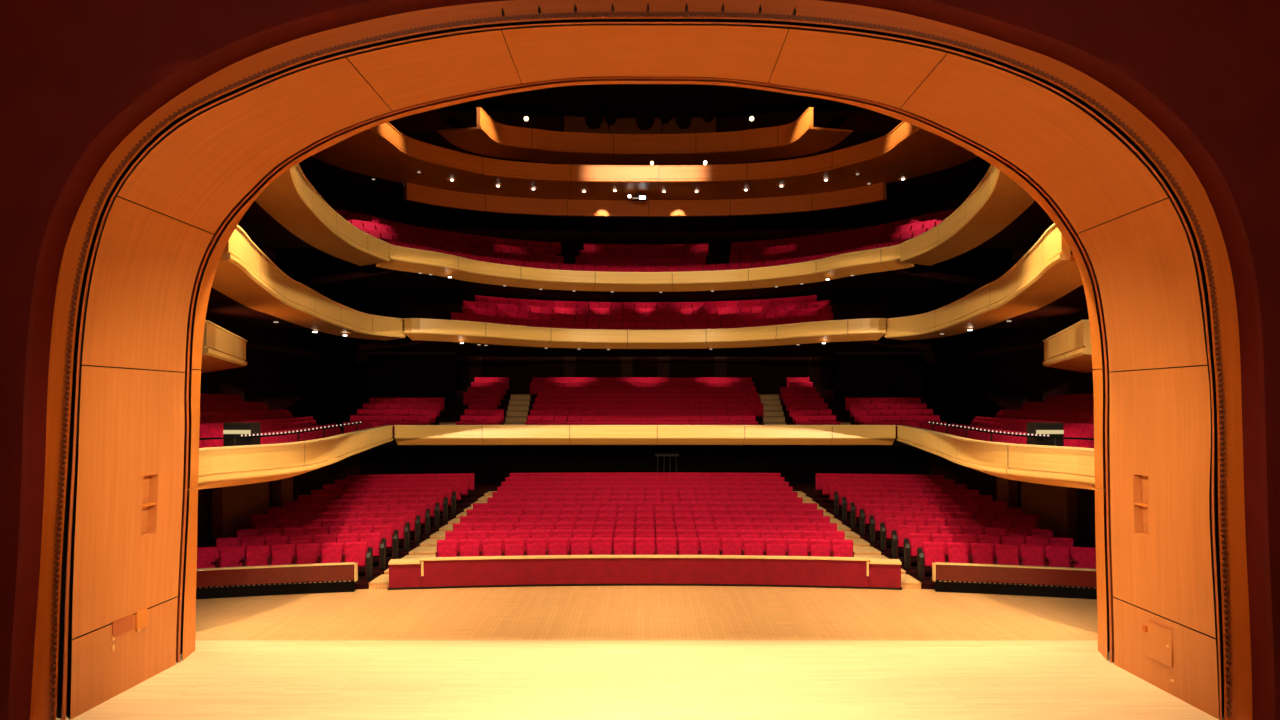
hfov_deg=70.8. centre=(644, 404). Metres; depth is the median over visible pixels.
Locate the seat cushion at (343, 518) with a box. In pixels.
[337,517,353,523]
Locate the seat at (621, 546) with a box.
[613,538,633,554]
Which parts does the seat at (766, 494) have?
backrest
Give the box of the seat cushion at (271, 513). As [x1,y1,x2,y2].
[268,512,285,520]
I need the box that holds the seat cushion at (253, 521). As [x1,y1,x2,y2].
[251,519,269,528]
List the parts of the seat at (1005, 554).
backrest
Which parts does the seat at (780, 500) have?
backrest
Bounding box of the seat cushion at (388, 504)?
[381,503,396,510]
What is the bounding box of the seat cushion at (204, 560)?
[197,553,216,568]
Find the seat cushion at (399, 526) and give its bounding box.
[386,522,403,539]
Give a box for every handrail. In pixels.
[199,422,361,445]
[928,422,1093,445]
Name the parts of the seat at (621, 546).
backrest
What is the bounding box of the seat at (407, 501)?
[399,498,416,510]
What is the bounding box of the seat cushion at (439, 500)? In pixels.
[428,497,442,511]
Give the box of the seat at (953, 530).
[940,526,960,541]
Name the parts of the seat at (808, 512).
backrest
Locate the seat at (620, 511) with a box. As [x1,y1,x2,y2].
[617,508,634,514]
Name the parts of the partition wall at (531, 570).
panel, post, post, panel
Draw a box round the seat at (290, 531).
[284,527,305,543]
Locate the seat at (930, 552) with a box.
[917,541,946,579]
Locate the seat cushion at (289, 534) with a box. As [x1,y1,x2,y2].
[284,532,303,543]
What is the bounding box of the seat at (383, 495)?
[373,493,390,504]
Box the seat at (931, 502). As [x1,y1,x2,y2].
[929,499,947,511]
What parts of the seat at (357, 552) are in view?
backrest, panel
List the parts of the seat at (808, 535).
backrest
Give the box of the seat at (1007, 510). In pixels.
[1003,507,1022,520]
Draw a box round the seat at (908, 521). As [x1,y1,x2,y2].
[905,518,924,532]
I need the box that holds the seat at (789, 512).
[786,509,803,522]
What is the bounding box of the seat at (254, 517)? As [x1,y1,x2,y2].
[248,514,270,528]
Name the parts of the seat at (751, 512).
backrest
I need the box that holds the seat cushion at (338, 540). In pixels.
[337,539,356,553]
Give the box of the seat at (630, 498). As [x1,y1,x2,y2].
[628,496,644,501]
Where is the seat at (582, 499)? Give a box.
[576,496,592,502]
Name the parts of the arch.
reveal panel, reveal panel, reveal panel, reveal panel, reveal panel, reveal panel, reveal panel, reveal panel, reveal panel, hatch door, reveal panel, reveal panel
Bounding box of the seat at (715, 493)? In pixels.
[713,491,728,501]
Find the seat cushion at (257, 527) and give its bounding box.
[256,526,274,535]
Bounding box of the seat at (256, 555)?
[244,545,269,565]
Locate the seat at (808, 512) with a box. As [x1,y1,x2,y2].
[805,509,822,522]
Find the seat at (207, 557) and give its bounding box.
[197,547,218,568]
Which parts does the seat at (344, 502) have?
backrest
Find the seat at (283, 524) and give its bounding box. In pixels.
[278,520,298,535]
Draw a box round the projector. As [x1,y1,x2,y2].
[628,192,646,200]
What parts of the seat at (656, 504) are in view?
backrest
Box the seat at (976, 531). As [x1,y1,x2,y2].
[962,526,982,542]
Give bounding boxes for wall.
[0,0,1279,719]
[196,562,357,598]
[197,437,394,546]
[200,175,355,430]
[341,111,933,432]
[360,443,929,482]
[366,352,454,436]
[388,555,901,589]
[395,356,894,442]
[835,352,923,436]
[895,437,1095,547]
[932,562,1096,599]
[934,175,1093,424]
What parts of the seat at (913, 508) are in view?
backrest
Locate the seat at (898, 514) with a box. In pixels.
[893,511,912,524]
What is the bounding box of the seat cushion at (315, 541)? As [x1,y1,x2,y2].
[314,540,333,554]
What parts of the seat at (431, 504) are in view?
backrest, panel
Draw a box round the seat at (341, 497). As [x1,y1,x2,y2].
[336,494,353,505]
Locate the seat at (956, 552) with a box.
[946,542,970,562]
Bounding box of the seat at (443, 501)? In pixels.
[427,492,447,520]
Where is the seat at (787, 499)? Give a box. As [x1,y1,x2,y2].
[785,497,802,502]
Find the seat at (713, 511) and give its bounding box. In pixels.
[710,508,728,521]
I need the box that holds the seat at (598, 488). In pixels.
[596,486,611,495]
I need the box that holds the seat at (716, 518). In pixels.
[713,515,731,521]
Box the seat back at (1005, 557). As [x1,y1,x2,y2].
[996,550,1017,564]
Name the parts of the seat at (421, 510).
backrest, panel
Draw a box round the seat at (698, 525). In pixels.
[695,522,714,529]
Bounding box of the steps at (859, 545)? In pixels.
[793,491,920,588]
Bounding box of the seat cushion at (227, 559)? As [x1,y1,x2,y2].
[220,552,242,567]
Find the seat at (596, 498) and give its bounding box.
[593,496,609,501]
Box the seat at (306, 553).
[294,543,319,563]
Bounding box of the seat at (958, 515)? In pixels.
[955,512,974,526]
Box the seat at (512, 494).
[510,492,525,502]
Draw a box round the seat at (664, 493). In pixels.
[662,491,677,501]
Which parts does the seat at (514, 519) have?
backrest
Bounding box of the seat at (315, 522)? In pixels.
[300,519,320,534]
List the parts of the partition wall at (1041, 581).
post, panel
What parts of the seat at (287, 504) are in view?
backrest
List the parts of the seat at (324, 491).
backrest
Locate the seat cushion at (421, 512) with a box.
[409,509,424,524]
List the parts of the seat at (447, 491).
backrest, panel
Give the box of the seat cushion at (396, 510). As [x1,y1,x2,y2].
[389,509,405,516]
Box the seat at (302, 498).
[297,495,315,506]
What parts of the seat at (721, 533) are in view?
backrest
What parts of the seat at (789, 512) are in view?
backrest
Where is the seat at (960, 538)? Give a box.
[954,534,976,554]
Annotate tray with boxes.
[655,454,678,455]
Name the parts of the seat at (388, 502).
backrest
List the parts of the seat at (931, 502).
backrest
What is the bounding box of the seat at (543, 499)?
[541,497,557,502]
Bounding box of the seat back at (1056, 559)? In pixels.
[1047,552,1069,567]
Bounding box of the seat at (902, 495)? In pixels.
[899,493,916,504]
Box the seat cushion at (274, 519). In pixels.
[273,518,290,527]
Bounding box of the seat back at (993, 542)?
[979,540,999,555]
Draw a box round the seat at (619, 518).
[616,515,634,521]
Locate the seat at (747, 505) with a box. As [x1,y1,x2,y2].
[744,502,761,514]
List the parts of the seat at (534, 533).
backrest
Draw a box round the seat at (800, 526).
[796,523,815,538]
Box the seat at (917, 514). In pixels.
[914,511,932,524]
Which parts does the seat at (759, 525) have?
backrest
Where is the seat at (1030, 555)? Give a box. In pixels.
[1020,545,1045,565]
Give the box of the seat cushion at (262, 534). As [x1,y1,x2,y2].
[261,533,280,544]
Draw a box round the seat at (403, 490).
[401,488,417,492]
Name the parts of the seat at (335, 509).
backrest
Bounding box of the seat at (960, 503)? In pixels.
[949,500,966,511]
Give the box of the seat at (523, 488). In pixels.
[514,486,529,496]
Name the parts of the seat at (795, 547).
backrest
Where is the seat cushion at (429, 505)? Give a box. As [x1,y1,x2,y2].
[419,502,434,517]
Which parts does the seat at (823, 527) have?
backrest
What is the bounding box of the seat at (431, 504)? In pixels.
[418,498,439,527]
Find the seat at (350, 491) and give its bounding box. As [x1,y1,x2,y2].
[348,489,364,495]
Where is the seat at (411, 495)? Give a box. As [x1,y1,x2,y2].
[409,493,426,503]
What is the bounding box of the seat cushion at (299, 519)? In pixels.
[295,518,312,526]
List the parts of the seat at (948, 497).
backrest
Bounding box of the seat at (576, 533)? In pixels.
[573,529,592,537]
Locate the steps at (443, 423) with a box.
[439,422,455,424]
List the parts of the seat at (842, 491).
panel, backrest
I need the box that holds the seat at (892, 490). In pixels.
[889,488,905,498]
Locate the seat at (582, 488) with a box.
[580,486,595,495]
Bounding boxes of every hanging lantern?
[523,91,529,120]
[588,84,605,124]
[634,93,655,124]
[672,93,689,124]
[748,89,754,120]
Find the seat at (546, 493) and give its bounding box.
[544,491,559,496]
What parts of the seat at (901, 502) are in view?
backrest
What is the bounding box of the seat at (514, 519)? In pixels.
[500,515,518,529]
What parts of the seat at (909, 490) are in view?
backrest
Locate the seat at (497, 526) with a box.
[494,523,513,531]
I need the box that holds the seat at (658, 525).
[655,522,674,548]
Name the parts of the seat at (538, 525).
backrest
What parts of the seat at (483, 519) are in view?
backrest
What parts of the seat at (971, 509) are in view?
backrest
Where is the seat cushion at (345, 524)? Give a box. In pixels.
[344,523,361,533]
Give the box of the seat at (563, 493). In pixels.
[561,491,576,501]
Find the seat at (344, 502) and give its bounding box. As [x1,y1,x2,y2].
[342,499,360,511]
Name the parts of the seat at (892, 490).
backrest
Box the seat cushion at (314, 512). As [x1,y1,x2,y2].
[310,511,326,518]
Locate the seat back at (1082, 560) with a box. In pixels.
[1073,553,1095,568]
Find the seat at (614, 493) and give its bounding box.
[612,491,627,501]
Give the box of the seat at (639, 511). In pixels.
[636,508,653,514]
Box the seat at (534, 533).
[531,530,550,549]
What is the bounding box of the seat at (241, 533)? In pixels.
[236,529,258,563]
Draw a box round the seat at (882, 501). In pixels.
[873,498,890,510]
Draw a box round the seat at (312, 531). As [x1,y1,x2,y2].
[307,526,327,542]
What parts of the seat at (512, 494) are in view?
backrest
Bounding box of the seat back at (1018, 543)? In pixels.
[1003,541,1023,556]
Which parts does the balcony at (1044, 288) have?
cap rail, cap rail, cap rail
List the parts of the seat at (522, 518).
backrest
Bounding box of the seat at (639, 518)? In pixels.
[636,515,653,521]
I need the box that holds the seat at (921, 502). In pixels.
[910,499,927,510]
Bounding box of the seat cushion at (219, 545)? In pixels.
[217,543,237,562]
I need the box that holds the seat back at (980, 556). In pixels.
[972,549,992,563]
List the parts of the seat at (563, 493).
backrest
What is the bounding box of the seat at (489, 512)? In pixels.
[486,509,503,522]
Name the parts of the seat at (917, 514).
backrest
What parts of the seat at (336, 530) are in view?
backrest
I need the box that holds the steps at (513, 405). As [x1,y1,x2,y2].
[504,394,530,424]
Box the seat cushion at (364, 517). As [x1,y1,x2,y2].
[357,516,374,524]
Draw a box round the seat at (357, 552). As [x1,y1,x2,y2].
[343,541,372,579]
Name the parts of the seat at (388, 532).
backrest, panel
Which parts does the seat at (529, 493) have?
backrest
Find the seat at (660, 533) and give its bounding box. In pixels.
[656,529,675,537]
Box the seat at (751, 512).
[748,509,765,521]
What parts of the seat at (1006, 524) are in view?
backrest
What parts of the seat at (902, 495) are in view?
backrest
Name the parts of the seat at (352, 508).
backrest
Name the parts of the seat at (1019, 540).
backrest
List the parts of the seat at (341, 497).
backrest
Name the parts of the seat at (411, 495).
backrest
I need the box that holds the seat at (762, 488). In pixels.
[760,486,775,496]
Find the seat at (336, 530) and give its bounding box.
[329,526,349,541]
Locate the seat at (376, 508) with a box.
[369,505,387,517]
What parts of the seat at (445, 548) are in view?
backrest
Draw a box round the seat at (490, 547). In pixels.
[481,539,502,555]
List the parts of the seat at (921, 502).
backrest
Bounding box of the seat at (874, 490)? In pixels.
[872,488,888,492]
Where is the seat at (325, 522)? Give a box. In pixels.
[322,519,342,533]
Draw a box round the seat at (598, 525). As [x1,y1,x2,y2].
[595,522,614,554]
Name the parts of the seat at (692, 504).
backrest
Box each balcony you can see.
[187,390,1105,490]
[190,320,246,372]
[206,223,1088,356]
[238,163,1053,307]
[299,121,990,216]
[389,107,901,164]
[1043,320,1102,372]
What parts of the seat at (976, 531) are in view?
backrest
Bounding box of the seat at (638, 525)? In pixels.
[635,522,654,528]
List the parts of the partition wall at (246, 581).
panel, post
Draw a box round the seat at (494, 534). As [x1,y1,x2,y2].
[488,530,508,549]
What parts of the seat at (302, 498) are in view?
backrest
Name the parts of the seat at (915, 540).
panel, backrest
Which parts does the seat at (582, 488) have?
backrest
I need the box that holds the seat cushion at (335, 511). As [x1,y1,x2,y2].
[330,510,346,518]
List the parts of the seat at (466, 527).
backrest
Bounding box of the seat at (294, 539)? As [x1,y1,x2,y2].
[290,535,312,555]
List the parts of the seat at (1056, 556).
backrest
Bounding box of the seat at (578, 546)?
[569,538,590,554]
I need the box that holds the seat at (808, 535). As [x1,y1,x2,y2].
[802,531,822,550]
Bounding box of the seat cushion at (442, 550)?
[437,545,456,556]
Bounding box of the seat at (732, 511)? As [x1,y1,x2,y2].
[729,508,746,515]
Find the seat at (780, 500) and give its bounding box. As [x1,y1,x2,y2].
[768,497,784,508]
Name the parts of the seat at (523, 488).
backrest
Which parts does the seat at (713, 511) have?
backrest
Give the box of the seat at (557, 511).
[543,508,560,515]
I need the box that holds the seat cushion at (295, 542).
[290,540,310,555]
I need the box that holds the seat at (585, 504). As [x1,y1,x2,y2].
[582,502,599,514]
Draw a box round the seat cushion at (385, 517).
[378,516,394,524]
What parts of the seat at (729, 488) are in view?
backrest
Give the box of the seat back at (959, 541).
[956,540,975,554]
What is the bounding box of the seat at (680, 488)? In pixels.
[678,486,693,495]
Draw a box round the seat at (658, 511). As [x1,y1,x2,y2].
[655,508,672,514]
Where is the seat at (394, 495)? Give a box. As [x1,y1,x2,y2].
[391,493,408,498]
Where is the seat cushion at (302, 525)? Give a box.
[301,524,319,534]
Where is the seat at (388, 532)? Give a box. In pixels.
[373,525,398,558]
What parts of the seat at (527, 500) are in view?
backrest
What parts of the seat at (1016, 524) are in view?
backrest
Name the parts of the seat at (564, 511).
backrest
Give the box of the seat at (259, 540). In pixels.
[241,536,264,557]
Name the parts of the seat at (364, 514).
backrest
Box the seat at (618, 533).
[614,529,633,537]
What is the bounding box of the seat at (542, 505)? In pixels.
[528,502,545,514]
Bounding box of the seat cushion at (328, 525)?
[323,524,340,533]
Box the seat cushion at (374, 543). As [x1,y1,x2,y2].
[360,538,379,556]
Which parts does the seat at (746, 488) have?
backrest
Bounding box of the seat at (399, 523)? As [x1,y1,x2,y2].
[386,517,409,550]
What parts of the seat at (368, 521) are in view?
backrest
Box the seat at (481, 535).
[467,531,487,550]
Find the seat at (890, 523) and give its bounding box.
[880,517,903,550]
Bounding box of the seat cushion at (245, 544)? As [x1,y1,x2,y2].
[242,542,262,557]
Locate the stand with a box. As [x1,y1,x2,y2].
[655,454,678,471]
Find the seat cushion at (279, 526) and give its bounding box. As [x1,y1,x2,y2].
[278,525,296,535]
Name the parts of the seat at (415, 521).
backrest, panel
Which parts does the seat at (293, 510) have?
backrest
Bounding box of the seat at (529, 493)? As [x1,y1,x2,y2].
[527,491,542,502]
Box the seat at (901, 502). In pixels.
[891,499,908,510]
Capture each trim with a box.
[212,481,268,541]
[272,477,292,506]
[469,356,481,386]
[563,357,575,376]
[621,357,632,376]
[657,357,668,376]
[714,357,726,376]
[808,356,820,389]
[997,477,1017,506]
[1021,481,1077,541]
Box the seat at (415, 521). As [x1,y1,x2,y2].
[397,510,420,541]
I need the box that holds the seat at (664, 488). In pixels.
[662,486,676,490]
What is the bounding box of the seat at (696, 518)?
[693,515,711,521]
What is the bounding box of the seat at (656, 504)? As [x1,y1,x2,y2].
[654,502,671,521]
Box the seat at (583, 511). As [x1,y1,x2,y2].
[580,508,597,514]
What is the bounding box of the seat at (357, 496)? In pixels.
[354,494,371,504]
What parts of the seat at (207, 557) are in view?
backrest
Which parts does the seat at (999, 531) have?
backrest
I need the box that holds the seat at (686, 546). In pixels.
[678,538,698,554]
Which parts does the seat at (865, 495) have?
backrest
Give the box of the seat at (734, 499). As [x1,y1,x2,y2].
[732,497,748,502]
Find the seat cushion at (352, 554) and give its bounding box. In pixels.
[345,547,365,566]
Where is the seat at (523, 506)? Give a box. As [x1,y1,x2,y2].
[510,503,526,514]
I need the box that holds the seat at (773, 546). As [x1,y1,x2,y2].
[765,538,786,555]
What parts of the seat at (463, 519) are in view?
backrest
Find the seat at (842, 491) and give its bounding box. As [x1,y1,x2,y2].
[834,487,853,514]
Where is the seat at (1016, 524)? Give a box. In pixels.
[1013,521,1034,535]
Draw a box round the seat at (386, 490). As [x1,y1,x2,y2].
[384,488,400,498]
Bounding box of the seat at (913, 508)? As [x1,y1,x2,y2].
[902,505,920,517]
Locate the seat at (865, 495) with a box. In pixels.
[863,493,880,503]
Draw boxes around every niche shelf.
[142,503,155,506]
[1134,503,1147,506]
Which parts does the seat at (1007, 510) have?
backrest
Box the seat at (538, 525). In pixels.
[535,522,554,537]
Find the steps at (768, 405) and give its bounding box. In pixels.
[760,394,785,424]
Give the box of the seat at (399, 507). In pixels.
[389,504,406,516]
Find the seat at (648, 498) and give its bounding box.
[645,496,661,501]
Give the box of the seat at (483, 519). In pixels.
[480,516,498,529]
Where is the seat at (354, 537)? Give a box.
[337,533,358,553]
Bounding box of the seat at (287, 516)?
[272,513,292,527]
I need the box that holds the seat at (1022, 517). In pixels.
[1019,514,1041,528]
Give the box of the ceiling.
[430,97,871,110]
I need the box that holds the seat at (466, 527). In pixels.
[453,523,472,556]
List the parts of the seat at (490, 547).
backrest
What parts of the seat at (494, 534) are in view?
backrest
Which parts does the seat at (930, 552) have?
panel, backrest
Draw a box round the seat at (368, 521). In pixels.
[365,518,384,532]
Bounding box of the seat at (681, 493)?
[679,491,694,501]
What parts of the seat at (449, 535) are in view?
backrest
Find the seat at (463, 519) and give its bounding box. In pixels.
[460,516,478,530]
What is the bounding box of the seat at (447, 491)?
[436,487,455,514]
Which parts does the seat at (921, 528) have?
backrest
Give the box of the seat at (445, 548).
[435,539,458,556]
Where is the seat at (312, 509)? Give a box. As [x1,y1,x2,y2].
[309,506,327,518]
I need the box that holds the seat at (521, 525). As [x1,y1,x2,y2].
[515,522,533,537]
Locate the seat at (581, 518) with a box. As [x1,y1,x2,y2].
[578,515,596,521]
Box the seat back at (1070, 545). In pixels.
[1052,543,1072,562]
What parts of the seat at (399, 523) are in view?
backrest, panel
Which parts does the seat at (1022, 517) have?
backrest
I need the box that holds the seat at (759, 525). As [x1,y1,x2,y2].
[756,522,774,537]
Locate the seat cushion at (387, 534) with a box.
[374,530,392,547]
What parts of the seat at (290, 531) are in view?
backrest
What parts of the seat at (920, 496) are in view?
backrest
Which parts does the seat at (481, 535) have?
backrest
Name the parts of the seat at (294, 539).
backrest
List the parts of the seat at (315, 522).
backrest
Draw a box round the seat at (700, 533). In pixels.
[697,529,716,537]
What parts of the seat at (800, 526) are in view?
backrest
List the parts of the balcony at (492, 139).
cap rail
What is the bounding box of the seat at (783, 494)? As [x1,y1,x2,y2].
[781,492,797,496]
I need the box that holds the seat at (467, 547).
[458,539,480,556]
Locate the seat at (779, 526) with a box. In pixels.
[776,523,795,531]
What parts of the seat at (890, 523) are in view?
panel, backrest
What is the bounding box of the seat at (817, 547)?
[809,539,831,556]
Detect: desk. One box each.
[223,422,259,446]
[1027,422,1063,445]
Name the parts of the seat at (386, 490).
backrest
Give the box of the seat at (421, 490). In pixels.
[419,487,434,492]
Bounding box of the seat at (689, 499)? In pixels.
[680,496,696,502]
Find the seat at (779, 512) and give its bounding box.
[767,509,784,515]
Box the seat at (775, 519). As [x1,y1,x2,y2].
[771,515,789,529]
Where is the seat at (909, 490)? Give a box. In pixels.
[907,488,923,498]
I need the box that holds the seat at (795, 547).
[787,539,808,555]
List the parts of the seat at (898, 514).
backrest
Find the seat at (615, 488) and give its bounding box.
[613,486,627,490]
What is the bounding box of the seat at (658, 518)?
[655,515,673,521]
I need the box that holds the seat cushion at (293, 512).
[289,511,306,519]
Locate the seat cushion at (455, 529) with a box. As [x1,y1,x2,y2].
[454,528,471,538]
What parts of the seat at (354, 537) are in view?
backrest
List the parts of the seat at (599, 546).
backrest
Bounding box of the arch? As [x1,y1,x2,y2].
[29,0,1251,719]
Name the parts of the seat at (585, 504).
backrest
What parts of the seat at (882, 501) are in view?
backrest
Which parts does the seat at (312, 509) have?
backrest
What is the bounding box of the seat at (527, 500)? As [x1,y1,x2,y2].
[523,497,539,508]
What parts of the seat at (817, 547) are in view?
backrest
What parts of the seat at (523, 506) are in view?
backrest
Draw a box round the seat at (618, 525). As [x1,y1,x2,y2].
[615,522,634,548]
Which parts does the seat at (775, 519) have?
backrest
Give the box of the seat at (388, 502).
[381,499,398,510]
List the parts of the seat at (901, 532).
panel, backrest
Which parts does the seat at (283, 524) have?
backrest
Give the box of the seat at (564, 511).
[561,508,579,521]
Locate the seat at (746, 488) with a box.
[743,486,758,496]
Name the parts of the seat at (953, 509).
backrest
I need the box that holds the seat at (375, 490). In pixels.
[366,488,382,498]
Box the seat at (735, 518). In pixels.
[732,515,750,529]
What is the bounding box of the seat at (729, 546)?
[721,538,742,554]
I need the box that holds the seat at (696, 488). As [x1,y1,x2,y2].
[694,486,709,495]
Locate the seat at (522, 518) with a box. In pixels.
[519,515,537,529]
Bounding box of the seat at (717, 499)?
[715,497,731,502]
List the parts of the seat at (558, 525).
backrest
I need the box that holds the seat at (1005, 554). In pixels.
[995,544,1020,564]
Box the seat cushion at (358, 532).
[352,531,370,541]
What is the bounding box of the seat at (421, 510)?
[408,504,429,534]
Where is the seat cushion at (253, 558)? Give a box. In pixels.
[246,551,268,565]
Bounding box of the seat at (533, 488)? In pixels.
[531,486,546,496]
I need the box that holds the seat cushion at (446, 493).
[437,491,450,505]
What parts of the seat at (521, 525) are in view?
backrest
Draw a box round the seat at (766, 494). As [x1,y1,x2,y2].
[764,492,779,502]
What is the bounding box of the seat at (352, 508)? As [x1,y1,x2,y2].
[349,505,367,517]
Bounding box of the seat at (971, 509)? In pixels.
[962,506,980,518]
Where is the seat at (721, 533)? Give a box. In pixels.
[718,530,737,548]
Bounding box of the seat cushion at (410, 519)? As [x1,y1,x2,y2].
[398,515,414,531]
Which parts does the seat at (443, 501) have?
backrest, panel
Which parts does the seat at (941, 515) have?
backrest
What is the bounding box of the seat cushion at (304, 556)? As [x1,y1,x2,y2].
[297,549,317,563]
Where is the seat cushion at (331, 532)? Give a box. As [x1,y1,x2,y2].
[330,531,348,541]
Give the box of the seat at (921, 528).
[918,525,938,541]
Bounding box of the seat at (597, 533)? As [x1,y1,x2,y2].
[593,529,613,552]
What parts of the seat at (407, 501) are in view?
backrest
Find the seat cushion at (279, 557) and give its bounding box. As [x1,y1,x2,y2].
[272,550,293,564]
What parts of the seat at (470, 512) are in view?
backrest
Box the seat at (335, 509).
[329,506,348,518]
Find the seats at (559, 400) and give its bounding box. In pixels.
[199,209,1093,500]
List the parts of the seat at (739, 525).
backrest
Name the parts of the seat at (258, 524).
backrest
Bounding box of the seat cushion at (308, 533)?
[307,532,326,542]
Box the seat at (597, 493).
[595,491,610,501]
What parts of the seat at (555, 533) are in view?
backrest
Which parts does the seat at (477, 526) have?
backrest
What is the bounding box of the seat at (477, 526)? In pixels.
[474,523,493,538]
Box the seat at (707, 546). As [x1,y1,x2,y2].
[699,538,720,554]
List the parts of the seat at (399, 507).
backrest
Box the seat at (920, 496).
[918,494,935,504]
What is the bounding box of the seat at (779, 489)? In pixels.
[777,487,792,496]
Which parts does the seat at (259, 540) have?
backrest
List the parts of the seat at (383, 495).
backrest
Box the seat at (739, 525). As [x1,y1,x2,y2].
[735,522,754,537]
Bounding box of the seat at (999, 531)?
[984,527,1005,543]
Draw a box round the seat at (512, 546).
[503,538,524,555]
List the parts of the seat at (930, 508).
backrest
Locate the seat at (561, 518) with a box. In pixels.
[558,515,576,521]
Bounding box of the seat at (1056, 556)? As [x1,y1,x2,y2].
[1045,546,1072,567]
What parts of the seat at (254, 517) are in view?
backrest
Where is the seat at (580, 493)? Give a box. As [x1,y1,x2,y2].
[578,491,593,496]
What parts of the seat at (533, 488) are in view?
backrest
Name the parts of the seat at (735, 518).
backrest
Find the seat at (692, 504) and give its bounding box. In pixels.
[690,502,707,514]
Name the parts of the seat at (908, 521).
backrest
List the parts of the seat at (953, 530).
backrest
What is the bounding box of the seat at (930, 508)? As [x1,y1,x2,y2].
[922,505,940,517]
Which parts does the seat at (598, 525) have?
backrest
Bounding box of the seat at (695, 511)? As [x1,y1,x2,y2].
[692,508,709,514]
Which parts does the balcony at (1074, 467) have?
cap rail, cap rail, cap rail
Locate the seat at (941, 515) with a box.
[934,512,953,523]
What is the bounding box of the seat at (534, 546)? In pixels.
[525,538,546,555]
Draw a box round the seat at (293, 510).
[288,507,307,519]
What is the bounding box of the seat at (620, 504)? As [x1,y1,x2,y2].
[618,502,635,521]
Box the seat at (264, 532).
[260,528,282,544]
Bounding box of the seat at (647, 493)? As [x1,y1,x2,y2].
[645,491,661,496]
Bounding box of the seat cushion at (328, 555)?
[321,548,341,562]
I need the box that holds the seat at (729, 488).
[727,486,742,496]
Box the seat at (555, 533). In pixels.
[552,530,571,548]
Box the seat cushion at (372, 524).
[365,523,383,532]
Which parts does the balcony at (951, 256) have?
cap rail, cap rail, cap rail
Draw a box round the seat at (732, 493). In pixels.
[730,491,745,496]
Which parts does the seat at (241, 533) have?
backrest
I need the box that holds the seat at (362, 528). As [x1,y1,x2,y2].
[351,525,371,541]
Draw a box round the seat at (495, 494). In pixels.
[492,492,508,496]
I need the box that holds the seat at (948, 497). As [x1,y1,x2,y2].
[936,494,953,505]
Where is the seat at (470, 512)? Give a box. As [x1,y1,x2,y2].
[467,509,484,522]
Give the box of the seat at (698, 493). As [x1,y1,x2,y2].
[696,491,711,496]
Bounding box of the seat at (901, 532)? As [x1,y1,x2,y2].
[891,525,916,558]
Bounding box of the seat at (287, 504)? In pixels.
[283,501,301,512]
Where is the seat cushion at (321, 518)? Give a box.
[316,517,333,526]
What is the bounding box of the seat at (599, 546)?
[591,538,611,554]
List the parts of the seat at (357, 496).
backrest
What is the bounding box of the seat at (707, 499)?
[697,496,713,502]
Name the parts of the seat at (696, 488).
backrest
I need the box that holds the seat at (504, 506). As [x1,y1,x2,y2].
[491,503,508,515]
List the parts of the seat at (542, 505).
backrest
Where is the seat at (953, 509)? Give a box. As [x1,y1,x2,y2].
[941,506,960,518]
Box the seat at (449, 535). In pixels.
[445,531,465,554]
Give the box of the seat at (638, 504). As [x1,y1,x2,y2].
[636,502,653,507]
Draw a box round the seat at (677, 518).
[674,515,692,521]
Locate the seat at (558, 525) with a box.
[555,522,574,537]
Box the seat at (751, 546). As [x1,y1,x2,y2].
[743,538,764,555]
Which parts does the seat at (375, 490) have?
backrest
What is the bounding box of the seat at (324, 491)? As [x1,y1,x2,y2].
[311,489,328,499]
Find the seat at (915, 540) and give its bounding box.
[904,533,931,568]
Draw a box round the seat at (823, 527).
[817,523,836,556]
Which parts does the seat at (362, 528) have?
backrest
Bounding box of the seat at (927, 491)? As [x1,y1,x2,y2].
[925,489,941,495]
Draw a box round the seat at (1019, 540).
[1001,535,1023,556]
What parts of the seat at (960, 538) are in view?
backrest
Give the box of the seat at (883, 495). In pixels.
[881,493,898,498]
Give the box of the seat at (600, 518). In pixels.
[597,515,615,521]
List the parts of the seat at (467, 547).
backrest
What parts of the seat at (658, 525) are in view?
backrest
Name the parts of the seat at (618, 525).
backrest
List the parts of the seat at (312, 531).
backrest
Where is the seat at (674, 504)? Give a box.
[672,502,689,508]
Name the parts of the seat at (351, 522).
backrest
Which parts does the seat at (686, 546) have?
backrest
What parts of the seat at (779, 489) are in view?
backrest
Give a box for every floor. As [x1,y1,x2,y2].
[56,586,1223,719]
[204,482,1085,588]
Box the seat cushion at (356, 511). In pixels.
[350,510,366,517]
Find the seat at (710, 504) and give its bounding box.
[708,502,725,508]
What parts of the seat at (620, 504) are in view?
backrest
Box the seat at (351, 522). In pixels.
[343,518,363,533]
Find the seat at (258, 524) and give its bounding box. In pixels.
[255,521,276,535]
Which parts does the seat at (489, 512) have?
backrest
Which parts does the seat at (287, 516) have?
backrest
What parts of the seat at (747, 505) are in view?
backrest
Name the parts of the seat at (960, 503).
backrest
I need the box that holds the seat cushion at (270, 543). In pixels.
[266,541,286,556]
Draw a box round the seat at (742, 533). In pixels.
[739,530,758,549]
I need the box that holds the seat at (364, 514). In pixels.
[357,511,375,524]
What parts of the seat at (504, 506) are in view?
backrest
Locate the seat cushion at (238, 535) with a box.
[237,534,256,545]
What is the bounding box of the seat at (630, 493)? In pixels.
[628,491,644,496]
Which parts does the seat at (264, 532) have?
backrest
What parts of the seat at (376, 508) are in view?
backrest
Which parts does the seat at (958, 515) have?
backrest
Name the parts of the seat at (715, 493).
backrest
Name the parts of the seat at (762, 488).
backrest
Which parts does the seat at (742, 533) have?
backrest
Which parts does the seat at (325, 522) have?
backrest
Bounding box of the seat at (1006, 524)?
[991,520,1011,535]
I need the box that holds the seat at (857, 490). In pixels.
[855,487,870,492]
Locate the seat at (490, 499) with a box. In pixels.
[487,497,504,502]
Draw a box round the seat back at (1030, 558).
[1021,551,1043,565]

